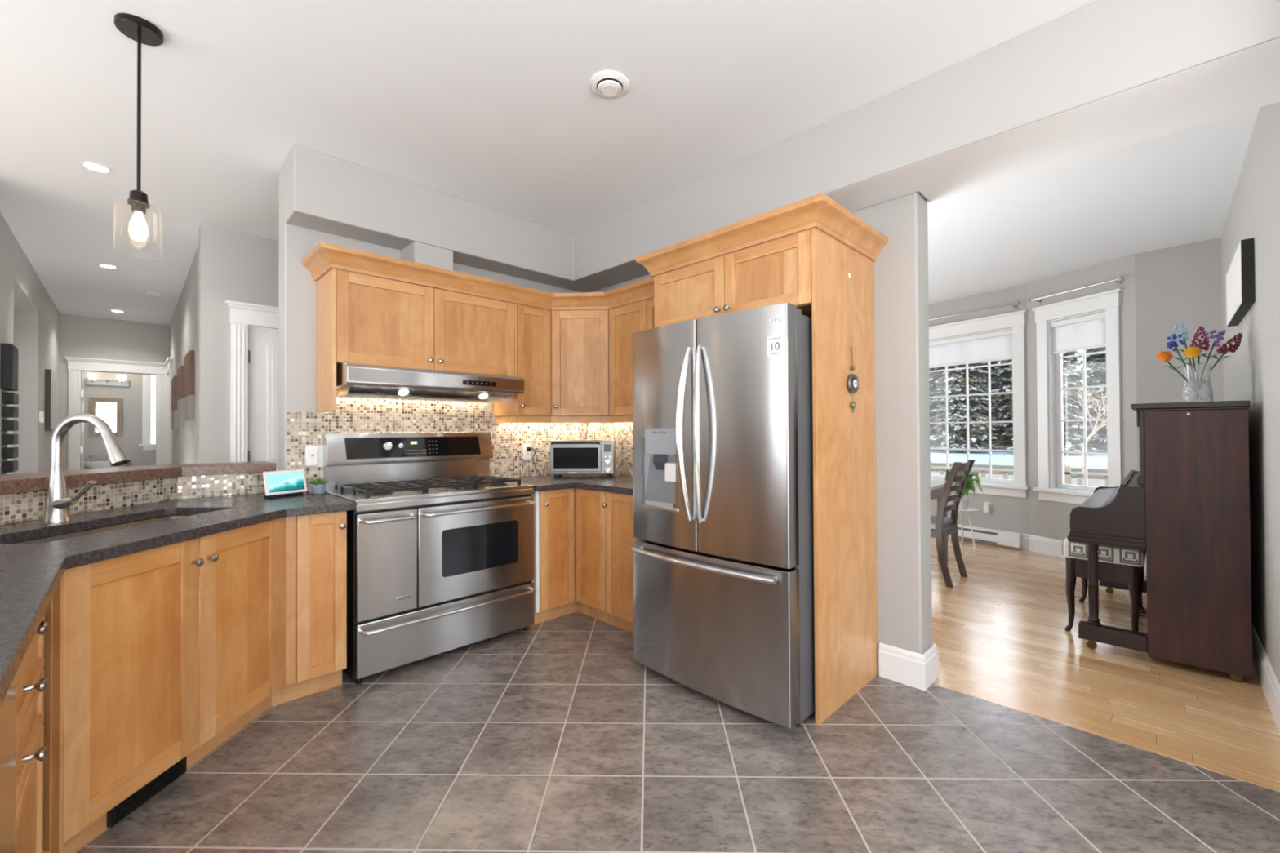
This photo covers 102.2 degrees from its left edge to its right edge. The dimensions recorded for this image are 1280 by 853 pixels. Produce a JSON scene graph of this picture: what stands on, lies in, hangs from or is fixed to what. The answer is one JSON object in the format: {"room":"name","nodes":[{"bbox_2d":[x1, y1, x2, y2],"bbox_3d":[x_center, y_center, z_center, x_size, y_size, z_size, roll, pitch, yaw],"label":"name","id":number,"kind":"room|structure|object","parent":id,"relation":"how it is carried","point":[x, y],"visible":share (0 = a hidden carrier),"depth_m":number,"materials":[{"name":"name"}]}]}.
{"room":"kitchen","nodes":[
{"label":"kitchen","id":0,"kind":"room"},
{"bbox_2d":[0,212,59,475],"bbox_3d":[-5.619,-0.056,4.691,0.150,2.760,4.870,0,-1,-45],"label":"wall","id":1,"kind":"structure","parent":0,"point":[29,319],"depth_m":4.88,"materials":[{"name":"grey paint"}]},
{"bbox_2d":[0,342,17,391],"bbox_3d":[-4.436,-0.412,3.638,0.051,0.310,0.280,0,-1,-45],"label":"block","id":2,"kind":"object","parent":1,"relation":"attached to","point":[9,353],"visible":1,"depth_m":3.55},
{"bbox_2d":[12,346,17,388],"bbox_3d":[-4.418,-0.412,3.655,0.002,0.270,0.240,0,-1,-45],"label":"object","id":3,"kind":"object","parent":2,"relation":"attached to","point":[15,350],"depth_m":3.64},
{"bbox_2d":[44,368,58,430],"bbox_3d":[-6.440,-0.277,5.661,0.041,0.630,0.800,0,-1,-45],"label":"picture frame","id":4,"kind":"object","parent":1,"relation":"attached to","point":[51,379],"visible":0.88,"depth_m":5.44,"materials":[{"name":"wood"}]},
{"bbox_2d":[50,369,58,429],"bbox_3d":[-6.426,-0.277,5.675,0.002,0.622,0.792,0,-1,-45],"label":"picture","id":5,"kind":"object","parent":4,"relation":"attached to","point":[54,377],"depth_m":5.63,"materials":[{"name":"fabric"}]},
{"bbox_2d":[59,314,169,471],"bbox_3d":[-6.927,-0.028,6.892,1.380,2.760,0.140,0,-1,-45],"label":"wall","id":6,"kind":"structure","parent":0,"point":[87,337],"depth_m":6.74,"materials":[{"name":"grey paint"}]},
{"bbox_2d":[80,373,84,469],"bbox_3d":[-7.418,0.320,6.865,0.059,2.050,0.740,0,-1,-45],"label":"door","id":7,"kind":"structure","parent":6,"relation":"in","point":[82,375],"depth_m":6.91,"materials":[{"name":"white paint"}]},
{"bbox_2d":[64,356,166,470],"bbox_3d":[-6.863,0.239,6.815,0.983,2.225,0.054,0,-1,-45],"label":"trim","id":8,"kind":"structure","parent":6,"relation":"attached to","point":[75,365],"depth_m":6.76,"materials":[{"name":"white paint"}]},
{"bbox_2d":[81,371,155,469],"bbox_3d":[-8.343,-0.008,8.170,2.200,2.760,0.150,0,-1,-45],"label":"wall","id":9,"kind":"structure","parent":0,"point":[131,396],"depth_m":8.23,"materials":[{"name":"grey paint"}]},
{"bbox_2d":[88,397,122,436],"bbox_3d":[-8.329,-0.149,8.059,0.360,0.600,0.029,0,-1,-45],"label":"wall mirror","id":10,"kind":"object","parent":9,"relation":"attached to","point":[109,410],"visible":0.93,"depth_m":8.08,"materials":[{"name":"brown wood"}]},
{"bbox_2d":[95,401,116,431],"bbox_3d":[-8.335,-0.149,8.065,0.230,0.470,0.010,0,-1,-45],"label":"mirror glass","id":11,"kind":"object","parent":10,"relation":"attached to","point":[106,411],"depth_m":8.08,"materials":[{"name":"white mirror"}]},
{"bbox_2d":[84,373,128,386],"bbox_3d":[-8.282,-0.722,8.033,0.480,0.165,0.144,0,-1,-45],"label":"vanity light","id":12,"kind":"object","parent":9,"relation":"attached to","point":[91,380],"visible":1,"depth_m":8.05,"materials":[{"name":"glass"}]},
{"bbox_2d":[138,374,155,449],"bbox_3d":[-7.830,-0.332,8.534,0.640,1.430,0.059,0,-1,-45],"label":"window","id":13,"kind":"structure","parent":9,"relation":"in","point":[148,387],"depth_m":8.40,"materials":[{"name":"glass"}]},
{"bbox_2d":[1,493,257,544],"bbox_3d":[-1.937,0.758,1.207,1.009,1.027,3.626,0,-1,-22],"label":"wall","id":14,"kind":"structure","parent":0,"point":[255,493],"depth_m":2.32,"materials":[{"name":"grey paint"}]},
{"bbox_2d":[0,477,177,524],"bbox_3d":[-2.407,0.312,2.031,0.006,0.114,1.302,0,-1,0],"label":"mosaic tiles","id":15,"kind":"structure","parent":14,"relation":"attached to","point":[28,505],"depth_m":2.29,"materials":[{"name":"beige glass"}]},
{"bbox_2d":[0,461,276,494],"bbox_3d":[-2.026,0.218,1.216,1.203,0.052,3.823,0,-1,-22],"label":"bar ledge","id":16,"kind":"object","parent":14,"relation":"on","point":[33,482],"visible":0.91,"depth_m":2.45,"materials":[{"name":"brown stone"}]},
{"bbox_2d":[168,244,199,464],"bbox_3d":[-4.845,-0.051,5.554,0.135,2.760,4.730,0,-1,-45],"label":"wall","id":17,"kind":"structure","parent":0,"point":[184,325],"depth_m":4.93,"materials":[{"name":"grey paint"}]},
{"bbox_2d":[164,356,173,464],"bbox_3d":[-6.259,0.236,6.855,0.050,2.225,0.835,0,-1,-45],"label":"door frame","id":18,"kind":"structure","parent":17,"relation":"attached to","point":[169,362],"depth_m":6.69,"materials":[{"name":"white paint"}]},
{"bbox_2d":[171,375,177,429],"bbox_3d":[-5.395,-0.264,5.991,0.034,0.600,0.600,0,-1,-45],"label":"wall plaque","id":19,"kind":"object","parent":17,"relation":"attached to","point":[174,381],"visible":0.84,"depth_m":5.78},
{"bbox_2d":[177,365,184,421],"bbox_3d":[-4.657,-0.325,5.244,0.034,0.540,0.500,0,-1,-45],"label":"wall plaque","id":20,"kind":"object","parent":17,"relation":"attached to","point":[180,399],"visible":0.8,"depth_m":5.07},
{"bbox_2d":[183,350,194,422],"bbox_3d":[-3.962,-0.341,4.539,0.034,0.590,0.580,0,-1,-45],"label":"wall plaque","id":21,"kind":"object","parent":17,"relation":"attached to","point":[188,360],"visible":1,"depth_m":4.34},
{"bbox_2d":[198,223,278,463],"bbox_3d":[-2.244,-0.073,4.699,2.693,2.760,0.140,0,-1,-45],"label":"wall","id":22,"kind":"structure","parent":0,"point":[233,265],"depth_m":3.79,"materials":[{"name":"grey paint"}]},
{"bbox_2d":[225,300,278,462],"bbox_3d":[-2.668,0.191,4.141,1.028,2.225,0.054,0,-1,-45],"label":"trim","id":23,"kind":"structure","parent":22,"relation":"attached to","point":[242,314],"depth_m":3.85,"materials":[{"name":"white paint"}]},
{"bbox_2d":[248,326,278,471],"bbox_3d":[-2.688,0.267,4.151,0.762,2.055,0.103,0,-1,-45],"label":"door","id":24,"kind":"structure","parent":22,"relation":"in","point":[263,343],"depth_m":3.98,"materials":[{"name":"white paint"}]},
{"bbox_2d":[278,162,586,493],"bbox_3d":[-1.198,-0.088,3.716,2.305,2.760,0.170,0,-1,-45],"label":"wall","id":25,"kind":"structure","parent":0,"point":[297,288],"depth_m":2.92,"materials":[{"name":"grey paint"}]},
{"bbox_2d":[177,472,265,498],"bbox_3d":[-2.251,0.319,2.830,0.421,0.114,0.008,0,-1,-45],"label":"backsplash","id":26,"kind":"structure","parent":25,"relation":"attached to","point":[192,486],"depth_m":2.80,"materials":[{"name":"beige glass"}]},
{"bbox_2d":[309,446,323,467],"bbox_3d":[-1.840,0.173,2.939,0.072,0.116,0.009,0,-1,-45],"label":"wall outlet","id":27,"kind":"object","parent":25,"relation":"attached to","point":[320,448],"visible":0.52,"depth_m":2.95,"materials":[{"name":"white plastic"}]},
{"bbox_2d":[304,446,318,466],"bbox_3d":[-1.844,0.168,2.900,0.060,0.110,0.038,0,-1,-45],"label":"plug","id":28,"kind":"object","parent":27,"relation":"attached to","point":[311,453],"visible":1,"depth_m":2.88,"materials":[{"name":"white plastic"}]},
{"bbox_2d":[323,397,493,415],"bbox_3d":[-1.444,-0.146,3.347,1.085,0.128,0.008,0,-1,-45],"label":"backsplash","id":29,"kind":"structure","parent":25,"relation":"attached to","point":[343,405],"depth_m":3.31,"materials":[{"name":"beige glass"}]},
{"bbox_2d":[316,267,517,412],"bbox_3d":[-1.329,-0.457,3.215,1.108,0.750,0.364,0,-1,-45],"label":"upper cabinet","id":30,"kind":"object","parent":25,"relation":"attached to","point":[362,318],"visible":0.88,"depth_m":2.99,"materials":[{"name":"brown wood"}]},
{"bbox_2d":[336,362,524,403],"bbox_3d":[-1.278,-0.250,3.165,1.045,0.170,0.444,0,-1,-45],"label":"range hood","id":31,"kind":"object","parent":30,"relation":"attached to","point":[353,380],"visible":0.94,"depth_m":2.96,"materials":[{"name":"silver metal"}]},
{"bbox_2d":[302,241,654,310],"bbox_3d":[-0.874,-0.886,3.232,2.160,0.104,0.768,0,-1,-16],"label":"crown molding","id":32,"kind":"structure","parent":30,"relation":"attached to","point":[325,256],"depth_m":3.18,"materials":[{"name":"brown wood"}]},
{"bbox_2d":[400,241,453,271],"bbox_3d":[-1.358,-1.028,3.292,0.245,0.185,0.228,0,-1,-45],"label":"trim","id":33,"kind":"structure","parent":25,"relation":"attached to","point":[417,252],"depth_m":3.20,"materials":[{"name":"grey paint"}]},
{"bbox_2d":[285,411,586,493],"bbox_3d":[-1.198,0.149,3.586,2.108,0.460,0.008,0,-1,-45],"label":"backsplash","id":34,"kind":"structure","parent":25,"relation":"attached to","point":[303,428],"depth_m":3.48,"materials":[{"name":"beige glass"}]},
{"bbox_2d":[493,304,551,416],"bbox_3d":[-0.837,-0.453,3.701,0.270,0.755,0.364,0,-1,-45],"label":"upper cabinet","id":35,"kind":"object","parent":25,"relation":"attached to","point":[533,324],"visible":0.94,"depth_m":3.60,"materials":[{"name":"brown wood"}]},
{"bbox_2d":[0,0,1259,325],"bbox_3d":[-2.278,-1.517,4.237,12.100,0.120,14.800,0,-1,-45],"label":"ceiling","id":36,"kind":"structure","parent":0,"point":[493,104],"depth_m":2.46,"materials":[{"name":"white paint"}]},
{"bbox_2d":[80,161,112,173],"bbox_3d":[-3.072,-1.463,2.922,0.124,0.005,0.124,0,-1,-45],"label":"recessed light","id":37,"kind":"object","parent":36,"relation":"in","point":[94,166],"visible":1,"depth_m":2.92,"materials":[{"name":"white plastic"}]},
{"bbox_2d":[114,13,163,241],"bbox_3d":[-1.856,-1.059,1.914,0.132,0.845,0.132,0,-1,-45],"label":"pendant light","id":38,"kind":"object","parent":36,"relation":"hanging from","point":[139,29],"visible":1,"depth_m":1.91,"materials":[{"name":"black metal"}]},
{"bbox_2d":[127,189,150,214],"bbox_3d":[-1.855,-0.832,1.912,0.060,0.080,0.060,0,-1,-45],"label":"socket","id":39,"kind":"object","parent":38,"relation":"attached to","point":[138,200],"depth_m":1.90,"materials":[{"name":"black metal"}]},
{"bbox_2d":[590,70,629,98],"bbox_3d":[-0.132,-1.473,2.245,0.170,0.030,0.170,0,-1,-45],"label":"ceiling vent","id":40,"kind":"object","parent":36,"relation":"in","point":[609,84],"visible":1,"depth_m":2.22,"materials":[{"name":"white plastic"}]},
{"bbox_2d":[74,537,1279,852],"bbox_3d":[1.044,1.302,3.364,7.820,0.051,5.150,0,-1,-45],"label":"floor","id":41,"kind":"structure","parent":0,"point":[551,736],"depth_m":1.97,"materials":[{"name":"tile"}]},
{"bbox_2d":[0,673,16,852],"bbox_3d":[-1.223,0.828,0.605,0.574,0.868,0.594,0,-1,-45],"label":"base cabinet","id":42,"kind":"object","parent":41,"relation":"on","point":[8,706],"visible":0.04,"depth_m":0.95,"materials":[{"name":"brown wood"}]},
{"bbox_2d":[15,613,48,852],"bbox_3d":[-1.619,0.831,1.033,0.595,0.874,0.562,0,-1,-45],"label":"base cabinet","id":43,"kind":"object","parent":41,"relation":"on","point":[31,752],"visible":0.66,"depth_m":1.22,"materials":[{"name":"brown wood"}]},
{"bbox_2d":[43,515,285,852],"bbox_3d":[-1.853,0.841,1.913,0.555,0.874,1.000,0,-1,0],"label":"base cabinet","id":44,"kind":"object","parent":41,"relation":"on","point":[155,658],"visible":0.9,"depth_m":1.72,"materials":[{"name":"brown wood"}]},
{"bbox_2d":[106,755,186,827],"bbox_3d":[-1.679,1.225,1.773,0.020,0.094,0.270,0,-1,0],"label":"vent grille","id":45,"kind":"object","parent":44,"relation":"attached to","point":[135,800],"depth_m":1.75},
{"bbox_2d":[0,493,355,706],"bbox_3d":[-1.384,0.377,1.433,1.525,0.036,3.192,0,-1,-45],"label":"countertop","id":46,"kind":"structure","parent":44,"relation":"on","point":[31,574],"depth_m":1.73,"materials":[{"name":"stone"}]},
{"bbox_2d":[42,413,130,523],"bbox_3d":[-2.140,0.159,2.002,0.310,0.420,0.074,0,-1,0],"label":"faucet","id":47,"kind":"object","parent":46,"relation":"on","point":[58,502],"visible":1,"depth_m":1.99,"materials":[{"name":"silver metal"}]},
{"bbox_2d":[5,515,191,544],"bbox_3d":[-2.015,0.493,1.989,0.329,0.175,0.810,0,-1,0],"label":"sink","id":48,"kind":"object","parent":46,"relation":"in","point":[62,536],"visible":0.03,"depth_m":2.04,"materials":[{"name":"metal"}]},
{"bbox_2d":[262,469,306,498],"bbox_3d":[-1.901,0.305,2.762,0.058,0.139,0.210,-1,-1,25],"label":"smart display","id":49,"kind":"object","parent":46,"relation":"on","point":[284,483],"visible":1,"depth_m":2.75,"materials":[{"name":"white plastic"}]},
{"bbox_2d":[271,511,346,706],"bbox_3d":[-1.725,0.847,2.602,0.304,0.874,0.615,0,-1,-45],"label":"base cabinet","id":50,"kind":"object","parent":41,"relation":"on","point":[316,544],"visible":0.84,"depth_m":2.43,"materials":[{"name":"brown wood"}]},
{"bbox_2d":[323,432,535,684],"bbox_3d":[-1.216,0.661,3.079,1.022,1.250,0.675,0,-1,-45],"label":"range","id":51,"kind":"object","parent":41,"relation":"on","point":[440,551],"visible":0.99,"depth_m":2.90,"materials":[{"name":"silver metal"}]},
{"bbox_2d":[325,480,534,511],"bbox_3d":[-1.237,0.395,3.101,1.022,0.058,0.600,0,-1,-45],"label":"cooktop","id":52,"kind":"object","parent":51,"relation":"in","point":[420,499],"depth_m":2.86,"materials":[{"name":"silver metal"}]},
{"bbox_2d":[529,488,615,626],"bbox_3d":[-0.440,0.851,3.681,0.890,0.874,0.904,0,-1,-45],"label":"base cabinet","id":53,"kind":"object","parent":41,"relation":"on","point":[570,523],"visible":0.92,"depth_m":3.39,"materials":[{"name":"brown wood"}]},
{"bbox_2d":[511,474,633,494],"bbox_3d":[-0.280,0.391,3.511,0.900,0.036,1.376,0,-1,-45],"label":"countertop","id":54,"kind":"structure","parent":53,"relation":"on","point":[624,484],"depth_m":3.44,"materials":[{"name":"stone"}]},
{"bbox_2d":[550,440,616,477],"bbox_3d":[-0.426,0.240,3.894,0.475,0.274,0.293,0,-1,0],"label":"toaster oven","id":55,"kind":"object","parent":54,"relation":"on","point":[567,457],"visible":1,"depth_m":3.78,"materials":[{"name":"metal"}]},
{"bbox_2d":[602,491,638,633],"bbox_3d":[0.142,0.844,3.289,0.615,0.874,0.470,0,-1,-45],"label":"base cabinet","id":56,"kind":"object","parent":41,"relation":"on","point":[620,538],"visible":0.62,"depth_m":3.19,"materials":[{"name":"brown wood"}]},
{"bbox_2d":[631,302,815,728],"bbox_3d":[0.524,0.387,2.656,0.891,1.772,0.914,0,-1,-45],"label":"refrigerator","id":57,"kind":"object","parent":41,"relation":"on","point":[723,549],"visible":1,"depth_m":2.27,"materials":[{"name":"silver metal"}]},
{"bbox_2d":[635,192,888,724],"bbox_3d":[0.621,0.161,2.746,0.713,2.224,1.100,0,-1,-45],"label":"tall cabinet","id":58,"kind":"object","parent":41,"relation":"on","point":[832,283],"visible":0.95,"depth_m":2.40,"materials":[{"name":"brown wood"}]},
{"bbox_2d":[847,346,859,412],"bbox_3d":[1.006,-0.222,2.441,0.096,0.310,0.028,0,-1,-45],"label":"hanging ornament","id":59,"kind":"object","parent":58,"relation":"hanging from","point":[852,381],"visible":1,"depth_m":2.43,"materials":[{"name":"grey metal"}]},
{"bbox_2d":[930,480,955,562],"bbox_3d":[2.111,0.902,4.691,1.500,0.765,0.960,0,-1,-45],"label":"dining table","id":60,"kind":"object","parent":41,"relation":"on","point":[936,486],"visible":0.06,"depth_m":4.74,"materials":[{"name":"grey wood"}]},
{"bbox_2d":[930,459,975,587],"bbox_3d":[2.468,0.782,4.400,0.454,0.995,0.577,0,-1,-45],"label":"dining chair","id":61,"kind":"object","parent":41,"relation":"on","point":[941,526],"visible":0.64,"depth_m":4.19,"materials":[{"name":"brown wood"}]},
{"bbox_2d":[947,506,979,551],"bbox_3d":[3.379,1.075,5.426,0.310,0.423,0.310,0,-1,-45],"label":"plant stand","id":62,"kind":"object","parent":41,"relation":"on","point":[968,510],"visible":0.59,"depth_m":5.35,"materials":[{"name":"white plastic"}]},
{"bbox_2d":[945,468,982,509],"bbox_3d":[3.399,0.657,5.449,0.365,0.410,0.352,-1,-1,25],"label":"potted plant","id":63,"kind":"object","parent":62,"relation":"on","point":[963,504],"visible":0.56,"depth_m":5.37,"materials":[{"name":"green plant"}]},
{"bbox_2d":[1061,537,1146,631],"bbox_3d":[3.033,0.988,3.358,0.840,0.564,0.370,0,-1,-45],"label":"piano bench","id":64,"kind":"object","parent":41,"relation":"on","point":[1116,565],"visible":0.66,"depth_m":3.06,"materials":[{"name":"wood"}]},
{"bbox_2d":[1061,537,1146,567],"bbox_3d":[3.031,0.758,3.360,0.840,0.102,0.370,0,-1,-45],"label":"seat cushion","id":65,"kind":"object","parent":64,"relation":"on","point":[1114,557],"depth_m":3.05,"materials":[{"name":"fabric"}]},
{"bbox_2d":[1066,400,1253,681],"bbox_3d":[3.241,0.572,3.262,1.510,1.384,0.693,0,-1,-45],"label":"upright piano","id":66,"kind":"object","parent":41,"relation":"on","point":[1187,504],"visible":0.91,"depth_m":2.65,"materials":[{"name":"brown wood"}]},
{"bbox_2d":[1182,363,1213,402],"bbox_3d":[3.097,-0.235,2.870,0.118,0.220,0.118,0,-1,-45],"label":"glass vase","id":67,"kind":"object","parent":66,"relation":"on","point":[1198,388],"visible":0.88,"depth_m":2.83,"materials":[{"name":"clear glass"}]},
{"bbox_2d":[1155,351,1187,381],"bbox_3d":[3.009,-0.286,2.874,0.213,0.279,0.072,0,-1,19],"label":"fabric flower","id":68,"kind":"object","parent":67,"relation":"in","point":[1163,356],"visible":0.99,"depth_m":2.88,"materials":[{"name":"orange fabric"}]},
{"bbox_2d":[1190,326,1209,364],"bbox_3d":[3.129,-0.356,2.891,0.097,0.417,0.095,0,-1,-45],"label":"fabric flower","id":69,"kind":"object","parent":67,"relation":"in","point":[1206,341],"visible":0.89,"depth_m":2.89,"materials":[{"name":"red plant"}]},
{"bbox_2d":[1200,329,1226,363],"bbox_3d":[3.163,-0.342,2.879,0.153,0.390,0.065,0,-1,15],"label":"fabric flower","id":70,"kind":"object","parent":67,"relation":"in","point":[1219,336],"visible":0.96,"depth_m":2.87,"materials":[{"name":"purple fabric"}]},
{"bbox_2d":[1209,333,1242,370],"bbox_3d":[3.219,-0.335,2.869,0.290,0.375,0.085,0,-1,-13],"label":"fabric flower","id":71,"kind":"object","parent":67,"relation":"in","point":[1223,349],"visible":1,"depth_m":2.88,"materials":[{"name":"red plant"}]},
{"bbox_2d":[586,191,932,673],"bbox_3d":[0.518,0.006,3.486,0.175,2.550,2.565,0,-1,-45],"label":"wall","id":72,"kind":"structure","parent":0,"point":[901,309],"depth_m":2.58,"materials":[{"name":"grey paint"}]},
{"bbox_2d":[549,309,609,416],"bbox_3d":[-0.436,-0.453,3.902,0.592,0.755,0.633,0,-1,-45],"label":"upper cabinet","id":73,"kind":"object","parent":72,"relation":"attached to","point":[580,348],"visible":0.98,"depth_m":3.69,"materials":[{"name":"brown wood"}]},
{"bbox_2d":[496,414,632,423],"bbox_3d":[-0.317,-0.054,3.560,1.484,0.050,0.371,0,-1,18],"label":"rail","id":74,"kind":"object","parent":73,"relation":"attached to","point":[628,418],"visible":0.79,"depth_m":3.70,"materials":[{"name":"brown wood"}]},
{"bbox_2d":[586,422,632,475],"bbox_3d":[0.042,0.144,3.837,0.008,0.460,1.370,0,-1,-45],"label":"backsplash","id":75,"kind":"structure","parent":72,"relation":"attached to","point":[621,432],"depth_m":4.03,"materials":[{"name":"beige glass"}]},
{"bbox_2d":[608,297,654,415],"bbox_3d":[0.139,-0.460,3.499,0.340,0.755,0.745,0,-1,-45],"label":"upper cabinet","id":76,"kind":"object","parent":72,"relation":"attached to","point":[624,321],"visible":0.29,"depth_m":3.57,"materials":[{"name":"brown wood"}]},
{"bbox_2d":[878,642,938,691],"bbox_3d":[0.533,1.198,3.469,0.212,0.165,2.586,0,-1,-45],"label":"baseboard","id":77,"kind":"structure","parent":72,"relation":"attached to","point":[917,670],"depth_m":2.55,"materials":[{"name":"white paint"}]},
{"bbox_2d":[284,0,1279,292],"bbox_3d":[0.168,-1.313,2.338,2.305,0.352,3.735,0,-1,-45],"label":"soffit","id":78,"kind":"structure","parent":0,"point":[1100,50],"depth_m":2.26,"materials":[{"name":"grey paint"}]},
{"bbox_2d":[928,284,1029,534],"bbox_3d":[3.623,-0.090,6.142,0.150,2.760,1.761,0,-1,-31],"label":"wall","id":79,"kind":"structure","parent":0,"point":[1008,513],"depth_m":5.62,"materials":[{"name":"grey paint"}]},
{"bbox_2d":[928,310,1030,497],"bbox_3d":[3.599,-0.222,6.116,0.200,1.945,1.760,0,-1,-31],"label":"window","id":80,"kind":"structure","parent":79,"relation":"in","point":[1017,487],"depth_m":5.57,"materials":[{"name":"white paint"}]},
{"bbox_2d":[928,328,1013,368],"bbox_3d":[3.595,-0.868,6.122,0.051,0.316,1.472,0,-1,-31],"label":"roller blind","id":81,"kind":"object","parent":80,"relation":"attached to","point":[997,345],"visible":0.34,"depth_m":5.84,"materials":[{"name":"white fabric"}]},
{"bbox_2d":[947,524,1022,548],"bbox_3d":[3.565,1.197,6.001,0.059,0.145,1.490,0,-1,-31],"label":"baseboard heater","id":82,"kind":"object","parent":79,"relation":"attached to","point":[1014,540],"visible":0.46,"depth_m":5.58,"materials":[{"name":"white metal"}]},
{"bbox_2d":[947,527,997,543],"bbox_3d":[3.504,1.206,6.058,0.014,0.117,1.230,0,-1,-31],"label":"grille","id":83,"kind":"object","parent":82,"relation":"attached to","point":[981,535],"depth_m":5.67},
{"bbox_2d":[947,524,1146,575],"bbox_3d":[3.895,1.199,5.409,0.176,0.165,3.063,0,-1,-26],"label":"baseboard","id":84,"kind":"structure","parent":79,"relation":"attached to","point":[1048,546],"depth_m":5.21,"materials":[{"name":"white paint"}]},
{"bbox_2d":[1134,237,1223,555],"bbox_3d":[4.496,-0.112,4.307,0.150,2.760,0.497,0,-1,-40],"label":"wall","id":85,"kind":"structure","parent":0,"point":[1177,285],"depth_m":4.28,"materials":[{"name":"grey paint"}]},
{"bbox_2d":[1026,253,1137,540],"bbox_3d":[4.221,-0.105,4.921,0.150,2.760,0.940,0,-1,-16],"label":"window frame","id":86,"kind":"structure","parent":85,"relation":"in","point":[1047,519],"depth_m":4.91,"materials":[{"name":"grey paint"}]},
{"bbox_2d":[1031,288,1122,504],"bbox_3d":[4.186,-0.237,4.915,0.200,1.945,0.775,0,-1,-16],"label":"window","id":87,"kind":"structure","parent":86,"relation":"attached to","point":[1051,486],"depth_m":5.02,"materials":[{"name":"white paint"}]},
{"bbox_2d":[1050,311,1106,354],"bbox_3d":[4.183,-0.882,4.922,0.050,0.316,0.487,0,-1,-16],"label":"roller blind","id":88,"kind":"object","parent":86,"relation":"attached to","point":[1087,331],"visible":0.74,"depth_m":4.91,"materials":[{"name":"white fabric"}]},
{"bbox_2d":[1221,102,1279,683],"bbox_3d":[3.353,-0.121,2.724,4.000,2.760,0.165,0,-1,-45],"label":"wall","id":89,"kind":"structure","parent":0,"point":[1252,373],"depth_m":2.49,"materials":[{"name":"grey paint"}]},
{"bbox_2d":[1226,237,1255,326],"bbox_3d":[3.424,-0.796,2.954,0.880,0.326,0.046,0,-1,-45],"label":"wall picture","id":90,"kind":"object","parent":89,"relation":"attached to","point":[1240,276],"visible":1,"depth_m":2.71,"materials":[{"name":"white fabric"}]},
{"bbox_2d":[1252,624,1279,734],"bbox_3d":[3.279,1.177,2.759,3.710,0.165,0.016,0,-1,-45],"label":"baseboard","id":91,"kind":"structure","parent":89,"relation":"attached to","point":[1270,685],"depth_m":2.37,"materials":[{"name":"white paint"}]},
{"bbox_3d":[4.342,1.618,8.335,3.300,0.380,8.200,0,-1,-45],"label":"floor","id":92,"kind":"structure","parent":0,"visible":0},
{"bbox_2d":[929,459,1107,486],"bbox_3d":[5.396,1.023,9.476,0.100,0.820,8.330,0,-1,-45],"label":"deck railing","id":93,"kind":"object","parent":92,"relation":"on","point":[1068,473],"visible":0.06,"depth_m":8.10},
{"label":"outside","id":94,"kind":"structure","parent":0,"visible":0},
{"bbox_2d":[930,471,1105,487],"bbox_3d":[27.684,1.879,41.343,82.500,0.150,140.000,0,-1,-45],"label":"ground","id":95,"kind":"structure","parent":94,"point":[1091,482],"depth_m":15.91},
{"bbox_2d":[929,453,1107,469],"bbox_3d":[13.009,1.559,26.865,3.732,0.384,48.000,0,-1,-45],"label":"snow bank","id":96,"kind":"object","parent":95,"relation":"on","point":[980,459],"visible":0.09,"depth_m":23.30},
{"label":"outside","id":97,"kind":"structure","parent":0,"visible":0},
{"bbox_2d":[929,440,1107,457],"bbox_3d":[28.596,1.692,45.758,45.000,0.300,65.000,0,-1,-45],"label":"ground","id":98,"kind":"structure","parent":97,"point":[931,451],"depth_m":28.22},
{"bbox_2d":[928,366,969,446],"bbox_3d":[19.010,-4.716,32.509,3.650,12.356,3.423,0,-1,-44],"label":"spruce tree","id":99,"kind":"object","parent":98,"relation":"on","point":[933,386],"visible":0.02,"depth_m":32.12,"materials":[{"name":"green plant"}]},
{"bbox_2d":[929,362,996,453],"bbox_3d":[17.510,-4.681,28.397,3.386,12.222,3.611,-1,-1,27],"label":"spruce tree","id":100,"kind":"object","parent":98,"relation":"on","point":[956,378],"visible":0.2,"depth_m":27.82,"materials":[{"name":"green plant"}]},
{"bbox_2d":[963,361,1007,446],"bbox_3d":[22.654,-4.732,34.425,3.660,12.388,3.432,0,-1,2],"label":"spruce tree","id":101,"kind":"object","parent":98,"relation":"on","point":[984,384],"visible":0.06,"depth_m":33.70,"materials":[{"name":"green plant"}]},
{"bbox_2d":[982,359,1013,448],"bbox_3d":[21.812,-4.972,29.787,3.648,12.786,3.758,-1,-1,24],"label":"spruce tree","id":102,"kind":"object","parent":98,"relation":"on","point":[1006,403],"visible":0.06,"depth_m":29.65,"materials":[{"name":"green plant"}]},
{"bbox_2d":[1005,351,1097,452],"bbox_3d":[20.283,-4.763,25.499,3.510,12.302,3.615,0,-1,7],"label":"spruce tree","id":103,"kind":"object","parent":98,"relation":"on","point":[1074,436],"visible":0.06,"depth_m":24.67,"materials":[{"name":"green plant"}]},
{"bbox_2d":[1077,346,1106,450],"bbox_3d":[24.581,-4.431,26.876,3.298,11.619,3.352,0,-1,-22],"label":"spruce tree","id":104,"kind":"object","parent":98,"relation":"on","point":[1098,372],"visible":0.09,"depth_m":26.89,"materials":[{"name":"green plant"}]},
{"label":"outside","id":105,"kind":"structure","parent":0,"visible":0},
{"bbox_2d":[930,462,1107,479],"bbox_3d":[9.329,1.724,24.636,4.900,0.030,46.000,0,-1,-45],"label":"ground","id":106,"kind":"structure","parent":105,"point":[940,464],"depth_m":19.38,"materials":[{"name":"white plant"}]},
{"bbox_2d":[1064,382,1106,475],"bbox_3d":[14.794,0.118,16.192,1.775,2.968,2.334,0,-1,13],"label":"bare tree","id":107,"kind":"object","parent":106,"relation":"on","point":[1095,428],"visible":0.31,"depth_m":16.55,"materials":[{"name":"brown plant"}]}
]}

